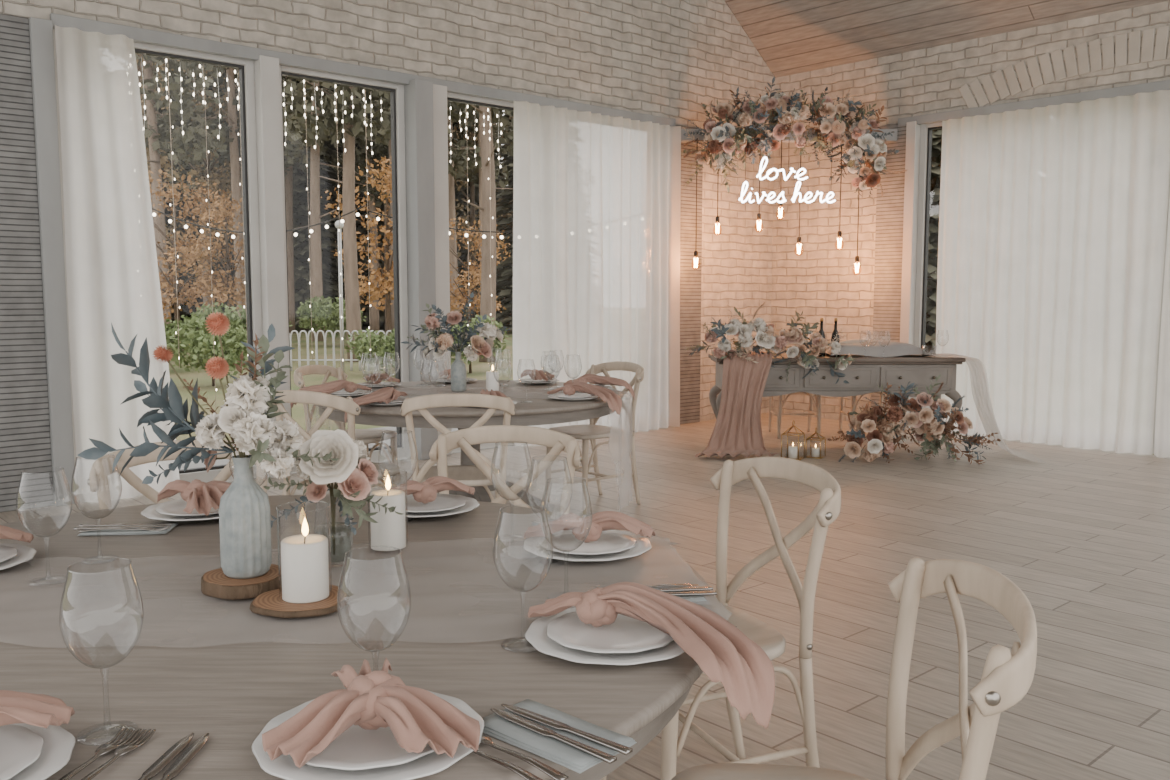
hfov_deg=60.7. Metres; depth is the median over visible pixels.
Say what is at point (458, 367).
bottle vase
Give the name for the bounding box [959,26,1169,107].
trim
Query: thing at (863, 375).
console desk
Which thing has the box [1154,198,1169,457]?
curtain
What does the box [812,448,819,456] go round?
candle
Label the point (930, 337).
spruce tree
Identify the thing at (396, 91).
window
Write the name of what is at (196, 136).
pine tree
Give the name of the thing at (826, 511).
dining chair
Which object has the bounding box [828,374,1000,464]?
flowers
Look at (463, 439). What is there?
dining chair
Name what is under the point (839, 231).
pendant bulb
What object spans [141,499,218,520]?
dinner plate
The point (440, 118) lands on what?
trim
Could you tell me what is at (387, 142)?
pine tree
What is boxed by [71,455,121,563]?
wine glass
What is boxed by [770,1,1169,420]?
wall
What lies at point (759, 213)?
pendant bulb
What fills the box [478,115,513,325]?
spruce tree
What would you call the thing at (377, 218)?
festoon lights
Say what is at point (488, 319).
shrub
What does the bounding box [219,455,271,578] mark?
bottle vase
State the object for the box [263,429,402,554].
flower bouquet
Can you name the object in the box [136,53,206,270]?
birch tree
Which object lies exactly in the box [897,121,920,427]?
trim
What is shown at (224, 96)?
birch tree
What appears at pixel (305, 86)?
strand
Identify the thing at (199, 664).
round table
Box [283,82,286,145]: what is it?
strand
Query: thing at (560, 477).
bowl
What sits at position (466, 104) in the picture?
strand
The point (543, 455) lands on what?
bowl
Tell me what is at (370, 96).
strand
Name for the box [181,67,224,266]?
spruce tree
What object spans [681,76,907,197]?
flowers
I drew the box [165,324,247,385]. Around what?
shrub
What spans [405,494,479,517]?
dinner plate
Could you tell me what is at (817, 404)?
dining chair
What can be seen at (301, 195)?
spruce tree
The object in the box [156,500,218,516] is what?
plate
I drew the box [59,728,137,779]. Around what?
fork
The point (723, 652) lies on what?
napkin
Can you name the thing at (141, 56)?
strand
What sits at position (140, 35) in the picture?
trim
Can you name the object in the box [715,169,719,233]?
pendant bulb
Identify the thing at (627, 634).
plate
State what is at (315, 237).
pine tree
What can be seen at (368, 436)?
dining chair
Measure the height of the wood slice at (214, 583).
0.027 m
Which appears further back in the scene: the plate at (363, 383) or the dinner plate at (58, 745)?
the plate at (363, 383)
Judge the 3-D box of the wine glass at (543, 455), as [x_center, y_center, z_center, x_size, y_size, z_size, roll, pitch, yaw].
[-0.075,0.255,2.115,0.097,0.224,0.097,1,6,12]
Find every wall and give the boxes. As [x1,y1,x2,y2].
[0,0,774,420]
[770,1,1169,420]
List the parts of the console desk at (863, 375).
leg, leg, drawer, drawer, drawer, leg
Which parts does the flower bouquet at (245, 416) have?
stem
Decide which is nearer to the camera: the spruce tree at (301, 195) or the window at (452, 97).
the window at (452, 97)
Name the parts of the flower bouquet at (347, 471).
stem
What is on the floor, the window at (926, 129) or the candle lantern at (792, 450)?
the candle lantern at (792, 450)
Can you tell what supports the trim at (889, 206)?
attached to the wall at (820, 281)
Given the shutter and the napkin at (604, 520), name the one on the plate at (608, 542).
the napkin at (604, 520)
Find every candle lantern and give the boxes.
[781,420,804,459]
[805,427,825,458]
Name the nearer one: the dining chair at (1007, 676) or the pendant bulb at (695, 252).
the dining chair at (1007, 676)
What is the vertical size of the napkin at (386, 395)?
0.159 m
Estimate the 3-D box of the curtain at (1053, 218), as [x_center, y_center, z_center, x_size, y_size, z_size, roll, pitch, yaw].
[3.932,-0.976,8.646,0.117,2.890,1.940,-5,7,-41]
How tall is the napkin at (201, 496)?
0.070 m
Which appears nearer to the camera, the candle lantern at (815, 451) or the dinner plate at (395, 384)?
the dinner plate at (395, 384)
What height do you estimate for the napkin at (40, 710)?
0.065 m
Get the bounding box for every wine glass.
[16,467,71,585]
[59,557,143,745]
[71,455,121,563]
[337,547,410,658]
[378,430,416,520]
[491,441,532,540]
[493,504,552,650]
[526,455,572,564]
[540,477,591,596]
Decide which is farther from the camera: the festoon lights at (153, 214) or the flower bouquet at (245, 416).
the festoon lights at (153, 214)
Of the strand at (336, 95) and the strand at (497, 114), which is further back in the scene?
the strand at (497, 114)
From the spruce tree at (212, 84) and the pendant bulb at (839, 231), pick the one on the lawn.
the spruce tree at (212, 84)
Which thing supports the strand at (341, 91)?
hanging from the wall at (662, 58)
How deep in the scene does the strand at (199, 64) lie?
6.91 m
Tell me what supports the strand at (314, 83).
hanging from the wall at (662, 58)
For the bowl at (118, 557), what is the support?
on the wine glass at (102, 740)
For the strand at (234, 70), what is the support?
hanging from the wall at (662, 58)
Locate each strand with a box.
[138,56,145,132]
[165,58,167,100]
[167,58,179,367]
[179,64,183,134]
[192,69,194,98]
[199,64,204,105]
[203,64,216,403]
[214,71,220,140]
[226,74,228,102]
[234,70,238,109]
[237,69,247,353]
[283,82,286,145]
[303,79,304,116]
[304,86,312,361]
[311,83,317,148]
[336,95,342,370]
[341,91,345,153]
[363,90,365,123]
[365,99,370,358]
[370,96,372,154]
[449,107,451,162]
[464,105,467,138]
[466,104,469,345]
[473,111,476,164]
[488,119,492,323]
[497,114,501,169]
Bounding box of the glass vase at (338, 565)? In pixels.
[314,503,352,566]
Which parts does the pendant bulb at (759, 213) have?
cord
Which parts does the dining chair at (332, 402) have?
leg, backrest, seat, leg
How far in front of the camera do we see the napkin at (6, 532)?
2.14 m
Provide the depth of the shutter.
6.03 m
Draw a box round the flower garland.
[684,301,854,383]
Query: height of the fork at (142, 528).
0.008 m
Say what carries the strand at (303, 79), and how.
hanging from the wall at (662, 58)
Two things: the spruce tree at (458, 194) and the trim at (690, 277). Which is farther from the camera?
the spruce tree at (458, 194)
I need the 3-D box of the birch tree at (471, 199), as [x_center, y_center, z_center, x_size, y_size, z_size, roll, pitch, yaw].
[-4.095,-8.646,38.203,4.468,12.718,4.375,-1,6,-10]
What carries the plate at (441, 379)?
on the dinner plate at (472, 379)
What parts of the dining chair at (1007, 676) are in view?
seat, backrest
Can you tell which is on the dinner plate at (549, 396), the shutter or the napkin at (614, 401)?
the napkin at (614, 401)
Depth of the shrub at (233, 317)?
19.70 m
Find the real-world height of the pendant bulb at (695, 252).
1.256 m
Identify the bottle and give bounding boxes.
[819,318,825,356]
[831,318,839,356]
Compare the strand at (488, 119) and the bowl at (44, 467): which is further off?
the strand at (488, 119)
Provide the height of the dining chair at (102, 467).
0.886 m
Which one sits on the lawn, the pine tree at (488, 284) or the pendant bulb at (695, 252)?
the pine tree at (488, 284)
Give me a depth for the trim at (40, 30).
6.10 m
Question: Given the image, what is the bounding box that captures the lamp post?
[335,220,344,372]
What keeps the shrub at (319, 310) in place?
on the lawn
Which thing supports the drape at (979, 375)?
on the console desk at (863, 375)
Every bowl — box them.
[16,467,71,536]
[59,557,143,668]
[71,455,121,518]
[491,441,532,500]
[493,504,552,591]
[526,455,572,520]
[540,477,591,551]
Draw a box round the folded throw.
[825,341,928,356]
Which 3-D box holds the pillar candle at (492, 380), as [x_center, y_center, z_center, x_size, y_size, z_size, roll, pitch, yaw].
[-0.520,-0.064,5.620,0.070,0.160,0.070,-5,7,-42]
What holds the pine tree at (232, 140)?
on the lawn
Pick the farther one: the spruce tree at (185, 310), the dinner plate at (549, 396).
the spruce tree at (185, 310)
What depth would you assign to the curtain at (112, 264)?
6.22 m
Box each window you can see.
[53,29,263,500]
[279,65,409,472]
[447,92,514,451]
[912,122,1169,453]
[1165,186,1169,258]
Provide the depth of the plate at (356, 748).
1.21 m
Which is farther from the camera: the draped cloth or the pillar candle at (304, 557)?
the draped cloth
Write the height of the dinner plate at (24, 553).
0.018 m
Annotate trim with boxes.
[29,17,76,505]
[50,13,675,125]
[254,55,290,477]
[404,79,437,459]
[433,84,451,454]
[676,125,702,423]
[871,124,905,425]
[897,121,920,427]
[898,80,1169,126]
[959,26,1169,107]
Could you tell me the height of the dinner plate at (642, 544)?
0.018 m
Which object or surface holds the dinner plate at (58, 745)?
on the round table at (199, 664)
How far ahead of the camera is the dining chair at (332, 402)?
4.51 m
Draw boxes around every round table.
[0,494,719,779]
[315,380,622,511]
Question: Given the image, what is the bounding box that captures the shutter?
[0,14,53,511]
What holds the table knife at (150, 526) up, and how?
on the folded napkin at (97, 532)
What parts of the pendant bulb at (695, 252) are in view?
cord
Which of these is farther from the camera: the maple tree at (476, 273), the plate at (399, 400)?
the maple tree at (476, 273)
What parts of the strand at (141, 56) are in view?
cord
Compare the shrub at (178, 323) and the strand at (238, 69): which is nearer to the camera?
the strand at (238, 69)
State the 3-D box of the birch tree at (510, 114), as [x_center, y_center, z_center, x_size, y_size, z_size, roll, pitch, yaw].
[-1.949,-7.947,40.477,3.825,10.886,3.745,-5,7,-40]
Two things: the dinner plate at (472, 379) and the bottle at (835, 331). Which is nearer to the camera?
the dinner plate at (472, 379)
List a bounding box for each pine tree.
[135,53,227,341]
[139,56,214,219]
[161,67,241,308]
[190,65,291,327]
[237,76,328,332]
[282,77,342,341]
[282,77,390,361]
[330,91,389,335]
[339,112,390,330]
[355,91,453,329]
[363,117,388,190]
[447,101,513,361]
[447,103,502,311]
[448,104,513,288]
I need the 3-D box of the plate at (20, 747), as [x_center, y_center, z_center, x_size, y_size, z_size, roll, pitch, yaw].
[-0.755,0.443,1.168,0.219,0.016,0.219,-1,6,-8]
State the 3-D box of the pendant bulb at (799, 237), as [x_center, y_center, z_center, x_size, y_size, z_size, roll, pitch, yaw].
[2.078,-1.861,9.665,0.090,1.121,0.090,-5,7,-42]
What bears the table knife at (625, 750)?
on the folded napkin at (495, 726)
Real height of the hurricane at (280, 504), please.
0.166 m
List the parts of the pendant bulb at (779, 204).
cord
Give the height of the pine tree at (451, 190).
15.803 m
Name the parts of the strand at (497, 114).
cord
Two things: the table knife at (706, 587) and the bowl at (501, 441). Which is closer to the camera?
the table knife at (706, 587)
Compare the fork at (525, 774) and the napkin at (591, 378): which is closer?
the fork at (525, 774)
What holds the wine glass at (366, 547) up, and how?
on the round table at (199, 664)
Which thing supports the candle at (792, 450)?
on the candle lantern at (792, 450)
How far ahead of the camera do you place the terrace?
8.28 m
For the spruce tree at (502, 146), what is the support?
on the lawn
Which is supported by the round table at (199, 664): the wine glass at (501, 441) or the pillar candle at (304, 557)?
the wine glass at (501, 441)
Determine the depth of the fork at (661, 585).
1.91 m
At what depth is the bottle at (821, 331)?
8.53 m
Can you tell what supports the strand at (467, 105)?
hanging from the wall at (662, 58)
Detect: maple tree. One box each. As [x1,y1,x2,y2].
[148,169,239,350]
[184,188,245,312]
[321,157,393,348]
[449,217,510,324]
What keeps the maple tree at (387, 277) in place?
on the lawn
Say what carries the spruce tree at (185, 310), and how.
on the lawn
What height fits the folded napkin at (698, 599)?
0.005 m
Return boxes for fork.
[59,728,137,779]
[79,526,169,531]
[81,729,155,779]
[473,750,542,779]
[480,734,568,779]
[532,514,592,523]
[594,584,699,587]
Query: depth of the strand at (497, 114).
8.62 m
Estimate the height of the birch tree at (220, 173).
9.485 m
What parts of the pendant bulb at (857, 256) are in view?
cord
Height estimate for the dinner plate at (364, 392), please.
0.018 m
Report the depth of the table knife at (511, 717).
1.27 m
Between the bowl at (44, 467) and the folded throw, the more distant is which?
the folded throw
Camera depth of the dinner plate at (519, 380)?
6.24 m
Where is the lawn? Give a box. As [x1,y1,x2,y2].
[168,320,1153,454]
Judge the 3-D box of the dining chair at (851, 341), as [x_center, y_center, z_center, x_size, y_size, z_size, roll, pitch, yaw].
[2.618,-0.019,9.305,0.522,0.886,0.544,0,6,0]
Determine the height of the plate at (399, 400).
0.016 m
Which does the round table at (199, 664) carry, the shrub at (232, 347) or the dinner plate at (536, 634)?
the dinner plate at (536, 634)
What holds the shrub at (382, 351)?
on the lawn
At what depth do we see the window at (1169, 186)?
8.04 m
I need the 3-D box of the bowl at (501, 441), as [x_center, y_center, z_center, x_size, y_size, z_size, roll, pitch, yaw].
[-0.170,0.190,2.319,0.098,0.134,0.098,5,8,43]
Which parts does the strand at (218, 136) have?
cord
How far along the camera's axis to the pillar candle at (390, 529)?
2.18 m
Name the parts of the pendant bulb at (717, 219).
cord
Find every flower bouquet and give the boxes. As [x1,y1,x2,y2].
[77,312,339,483]
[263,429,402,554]
[401,292,511,361]
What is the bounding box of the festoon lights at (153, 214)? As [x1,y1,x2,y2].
[152,205,365,238]
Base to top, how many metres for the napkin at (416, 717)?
0.070 m
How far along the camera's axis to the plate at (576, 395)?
5.39 m
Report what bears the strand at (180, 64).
hanging from the wall at (662, 58)
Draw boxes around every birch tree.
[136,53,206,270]
[165,66,242,310]
[185,76,243,254]
[453,109,512,323]
[455,145,512,323]
[494,114,513,233]
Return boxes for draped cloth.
[695,351,779,457]
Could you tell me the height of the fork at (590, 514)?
0.008 m
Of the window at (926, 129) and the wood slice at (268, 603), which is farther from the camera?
the window at (926, 129)
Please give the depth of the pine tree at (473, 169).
30.49 m
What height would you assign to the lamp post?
2.730 m
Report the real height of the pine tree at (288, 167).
15.602 m
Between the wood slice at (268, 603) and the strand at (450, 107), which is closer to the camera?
the wood slice at (268, 603)
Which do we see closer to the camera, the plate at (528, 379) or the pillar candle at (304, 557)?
the pillar candle at (304, 557)
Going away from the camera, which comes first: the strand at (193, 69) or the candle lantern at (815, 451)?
the strand at (193, 69)
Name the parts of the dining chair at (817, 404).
leg, leg, backrest, leg, leg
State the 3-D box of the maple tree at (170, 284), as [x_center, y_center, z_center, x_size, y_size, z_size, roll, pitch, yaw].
[-8.392,-2.568,20.900,2.458,3.959,2.604,1,6,15]
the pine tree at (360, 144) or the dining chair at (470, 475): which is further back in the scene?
the pine tree at (360, 144)
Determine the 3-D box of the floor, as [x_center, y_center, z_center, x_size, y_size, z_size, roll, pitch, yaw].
[1.323,1.001,3.871,10.800,0.100,9.800,-5,7,-42]
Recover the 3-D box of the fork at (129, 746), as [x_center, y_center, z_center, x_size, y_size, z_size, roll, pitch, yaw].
[-0.575,0.451,1.194,0.022,0.008,0.202,0,6,5]
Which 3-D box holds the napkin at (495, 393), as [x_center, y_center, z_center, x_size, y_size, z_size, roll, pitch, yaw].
[-0.463,0.029,5.049,0.115,0.065,0.295,-1,6,-15]
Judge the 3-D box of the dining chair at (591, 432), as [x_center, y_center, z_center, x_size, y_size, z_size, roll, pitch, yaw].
[0.059,0.277,6.254,0.544,0.886,0.522,-5,7,-39]
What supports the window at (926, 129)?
in the wall at (820, 281)
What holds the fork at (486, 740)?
on the round table at (199, 664)
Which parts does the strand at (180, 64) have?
cord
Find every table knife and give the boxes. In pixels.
[74,525,170,529]
[78,523,173,526]
[138,733,193,779]
[161,733,208,779]
[491,708,616,763]
[501,704,632,754]
[657,586,712,591]
[669,591,716,595]
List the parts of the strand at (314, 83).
cord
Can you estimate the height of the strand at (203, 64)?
2.500 m
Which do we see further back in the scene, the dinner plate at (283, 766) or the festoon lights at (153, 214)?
the festoon lights at (153, 214)
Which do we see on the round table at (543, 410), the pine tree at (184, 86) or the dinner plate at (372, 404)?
the dinner plate at (372, 404)
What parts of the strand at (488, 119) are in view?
cord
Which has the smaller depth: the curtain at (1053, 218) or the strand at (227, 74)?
the strand at (227, 74)
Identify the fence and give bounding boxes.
[289,330,394,370]
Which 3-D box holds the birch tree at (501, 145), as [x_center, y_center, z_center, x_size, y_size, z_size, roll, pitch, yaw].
[-4.693,-8.925,44.983,4.116,11.964,4.203,-4,7,-38]
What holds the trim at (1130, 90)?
attached to the wall at (820, 281)
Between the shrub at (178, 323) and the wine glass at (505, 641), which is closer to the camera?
the wine glass at (505, 641)
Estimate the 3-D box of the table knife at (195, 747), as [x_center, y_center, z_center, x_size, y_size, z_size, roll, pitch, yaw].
[-0.488,0.453,1.179,0.017,0.004,0.220,0,6,1]
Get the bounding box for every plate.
[0,543,36,569]
[0,545,16,561]
[0,724,43,779]
[9,723,75,779]
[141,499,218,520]
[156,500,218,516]
[252,690,484,779]
[306,725,433,769]
[320,391,369,396]
[330,390,363,394]
[357,382,400,387]
[359,382,394,385]
[367,402,402,405]
[375,398,404,403]
[405,494,465,512]
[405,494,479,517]
[433,378,476,382]
[438,377,471,380]
[515,379,559,384]
[520,378,553,382]
[523,530,651,561]
[525,608,683,664]
[538,530,635,554]
[547,611,673,652]
[548,394,598,400]
[554,393,593,398]
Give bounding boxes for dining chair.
[87,439,266,509]
[273,390,400,494]
[294,365,397,494]
[400,393,515,503]
[429,425,581,513]
[545,361,643,513]
[600,457,840,779]
[671,557,1036,779]
[765,340,820,438]
[839,339,893,437]
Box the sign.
[738,139,835,203]
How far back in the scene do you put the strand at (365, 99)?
7.87 m
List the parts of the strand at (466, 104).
cord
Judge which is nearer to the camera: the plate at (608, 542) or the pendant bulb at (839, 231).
the plate at (608, 542)
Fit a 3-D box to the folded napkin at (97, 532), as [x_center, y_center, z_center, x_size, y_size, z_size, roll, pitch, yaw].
[-1.100,0.335,2.414,0.200,0.005,0.108,-1,6,-6]
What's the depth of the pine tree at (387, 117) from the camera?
34.51 m
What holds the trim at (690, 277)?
attached to the wall at (662, 58)
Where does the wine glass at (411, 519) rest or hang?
on the round table at (199, 664)
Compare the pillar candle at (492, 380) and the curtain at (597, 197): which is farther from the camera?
the curtain at (597, 197)
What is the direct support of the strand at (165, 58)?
hanging from the wall at (662, 58)
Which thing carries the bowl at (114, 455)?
on the wine glass at (114, 455)
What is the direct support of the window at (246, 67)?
in the wall at (662, 58)
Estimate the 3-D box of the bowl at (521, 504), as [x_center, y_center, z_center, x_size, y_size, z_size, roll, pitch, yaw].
[-0.100,0.258,1.613,0.098,0.134,0.098,-5,7,-42]
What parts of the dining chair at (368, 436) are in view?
backrest, leg, seat, leg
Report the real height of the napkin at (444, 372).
0.065 m
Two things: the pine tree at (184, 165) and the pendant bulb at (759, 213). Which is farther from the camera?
the pine tree at (184, 165)
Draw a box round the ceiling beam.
[681,129,897,142]
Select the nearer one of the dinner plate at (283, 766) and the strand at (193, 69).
the dinner plate at (283, 766)
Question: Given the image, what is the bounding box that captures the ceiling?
[724,0,1169,77]
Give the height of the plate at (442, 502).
0.016 m
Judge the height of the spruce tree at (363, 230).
14.590 m
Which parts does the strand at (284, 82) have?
cord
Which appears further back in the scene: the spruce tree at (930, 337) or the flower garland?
the spruce tree at (930, 337)
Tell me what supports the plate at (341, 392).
on the dinner plate at (364, 392)
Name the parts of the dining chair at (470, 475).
seat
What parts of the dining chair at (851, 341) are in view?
leg, leg, backrest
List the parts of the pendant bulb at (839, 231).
cord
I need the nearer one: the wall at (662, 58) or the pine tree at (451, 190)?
the wall at (662, 58)
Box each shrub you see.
[164,315,208,355]
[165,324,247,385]
[187,302,292,363]
[295,295,366,345]
[345,328,394,373]
[450,315,508,372]
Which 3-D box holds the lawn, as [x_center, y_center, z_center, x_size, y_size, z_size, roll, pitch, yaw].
[-9.699,-0.283,18.250,130.000,0.080,120.000,-5,7,-42]
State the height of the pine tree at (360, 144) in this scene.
14.776 m
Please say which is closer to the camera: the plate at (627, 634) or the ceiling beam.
the plate at (627, 634)
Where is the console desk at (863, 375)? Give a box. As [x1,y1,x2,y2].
[708,354,965,449]
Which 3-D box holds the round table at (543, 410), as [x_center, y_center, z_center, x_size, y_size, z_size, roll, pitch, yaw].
[-0.660,0.388,5.764,1.759,0.745,1.759,-5,8,-43]
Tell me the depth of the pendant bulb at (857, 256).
9.71 m
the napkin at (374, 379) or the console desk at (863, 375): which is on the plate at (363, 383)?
the napkin at (374, 379)
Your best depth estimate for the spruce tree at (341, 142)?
40.93 m
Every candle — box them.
[281,518,328,602]
[370,475,405,550]
[486,365,498,390]
[788,446,796,458]
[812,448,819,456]
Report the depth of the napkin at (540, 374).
6.29 m
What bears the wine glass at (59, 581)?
on the table runner
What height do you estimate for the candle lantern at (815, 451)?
0.246 m
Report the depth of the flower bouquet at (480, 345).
5.63 m
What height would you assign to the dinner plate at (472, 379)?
0.018 m
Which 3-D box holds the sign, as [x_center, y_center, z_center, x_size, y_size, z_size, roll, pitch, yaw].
[1.877,-2.028,9.274,0.905,0.594,0.032,0,6,0]
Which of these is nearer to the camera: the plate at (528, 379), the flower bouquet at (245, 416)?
the flower bouquet at (245, 416)
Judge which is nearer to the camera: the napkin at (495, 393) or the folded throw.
the napkin at (495, 393)
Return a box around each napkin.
[0,525,33,542]
[0,690,74,728]
[77,522,178,535]
[157,479,231,515]
[262,658,479,767]
[290,380,371,408]
[344,387,407,422]
[362,372,399,383]
[369,476,474,505]
[437,369,450,378]
[480,389,506,396]
[482,699,636,772]
[520,369,554,380]
[524,511,655,542]
[528,582,774,728]
[547,382,621,414]
[563,374,634,398]
[654,586,710,603]
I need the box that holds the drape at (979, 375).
[929,353,1042,460]
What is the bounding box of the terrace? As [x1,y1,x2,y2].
[77,427,513,501]
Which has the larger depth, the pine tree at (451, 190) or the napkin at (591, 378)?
the pine tree at (451, 190)
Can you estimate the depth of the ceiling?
9.50 m
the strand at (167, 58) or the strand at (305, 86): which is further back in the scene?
the strand at (305, 86)
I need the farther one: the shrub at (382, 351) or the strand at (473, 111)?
the shrub at (382, 351)
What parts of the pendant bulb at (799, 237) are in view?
cord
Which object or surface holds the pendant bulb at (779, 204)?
hanging from the ceiling beam
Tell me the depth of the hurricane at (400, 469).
2.20 m
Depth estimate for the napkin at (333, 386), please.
5.48 m
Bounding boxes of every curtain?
[55,25,179,503]
[513,101,680,445]
[935,90,1169,454]
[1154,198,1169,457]
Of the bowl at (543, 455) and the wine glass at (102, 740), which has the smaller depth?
the wine glass at (102, 740)
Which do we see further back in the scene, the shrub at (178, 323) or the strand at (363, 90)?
the shrub at (178, 323)
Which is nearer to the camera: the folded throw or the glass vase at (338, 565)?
the glass vase at (338, 565)
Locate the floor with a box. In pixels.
[0,413,1169,779]
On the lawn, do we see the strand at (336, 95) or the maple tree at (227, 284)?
the maple tree at (227, 284)
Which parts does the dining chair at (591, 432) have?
leg, leg, seat, leg, backrest, leg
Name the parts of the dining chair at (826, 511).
leg, leg, seat, backrest, leg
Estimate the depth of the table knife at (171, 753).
1.22 m
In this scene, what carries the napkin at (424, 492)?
on the plate at (442, 502)
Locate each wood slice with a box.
[201,564,281,599]
[250,584,349,617]
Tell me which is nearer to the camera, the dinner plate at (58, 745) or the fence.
the dinner plate at (58, 745)
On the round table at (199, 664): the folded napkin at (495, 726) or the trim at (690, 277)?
the folded napkin at (495, 726)
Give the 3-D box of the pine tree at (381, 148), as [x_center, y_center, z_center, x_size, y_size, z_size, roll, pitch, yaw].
[-7.197,-8.208,33.369,3.030,12.779,2.938,0,6,5]
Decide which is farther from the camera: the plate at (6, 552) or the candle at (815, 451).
the candle at (815, 451)
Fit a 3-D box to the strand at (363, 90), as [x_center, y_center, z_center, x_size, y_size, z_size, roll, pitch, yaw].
[-1.709,-2.198,7.744,0.011,0.300,0.036,-3,6,-31]
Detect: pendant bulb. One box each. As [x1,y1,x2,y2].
[694,138,697,267]
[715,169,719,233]
[757,149,760,229]
[778,140,782,217]
[797,150,800,253]
[837,147,841,247]
[855,175,859,272]
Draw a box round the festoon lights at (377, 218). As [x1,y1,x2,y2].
[369,211,512,238]
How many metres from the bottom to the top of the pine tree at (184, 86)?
15.880 m
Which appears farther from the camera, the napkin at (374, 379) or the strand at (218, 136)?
the strand at (218, 136)
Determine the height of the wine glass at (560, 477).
0.224 m
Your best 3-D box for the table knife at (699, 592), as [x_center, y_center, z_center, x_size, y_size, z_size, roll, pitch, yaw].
[0.137,0.381,1.864,0.220,0.004,0.017,-1,6,-5]
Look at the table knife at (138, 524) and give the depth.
2.42 m
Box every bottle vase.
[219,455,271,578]
[451,351,466,391]
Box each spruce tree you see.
[155,69,233,327]
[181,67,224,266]
[190,70,237,314]
[233,79,369,329]
[295,84,369,320]
[324,89,384,327]
[452,108,512,323]
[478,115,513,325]
[480,114,513,294]
[925,129,941,352]
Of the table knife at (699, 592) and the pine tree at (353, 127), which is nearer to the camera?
the table knife at (699, 592)

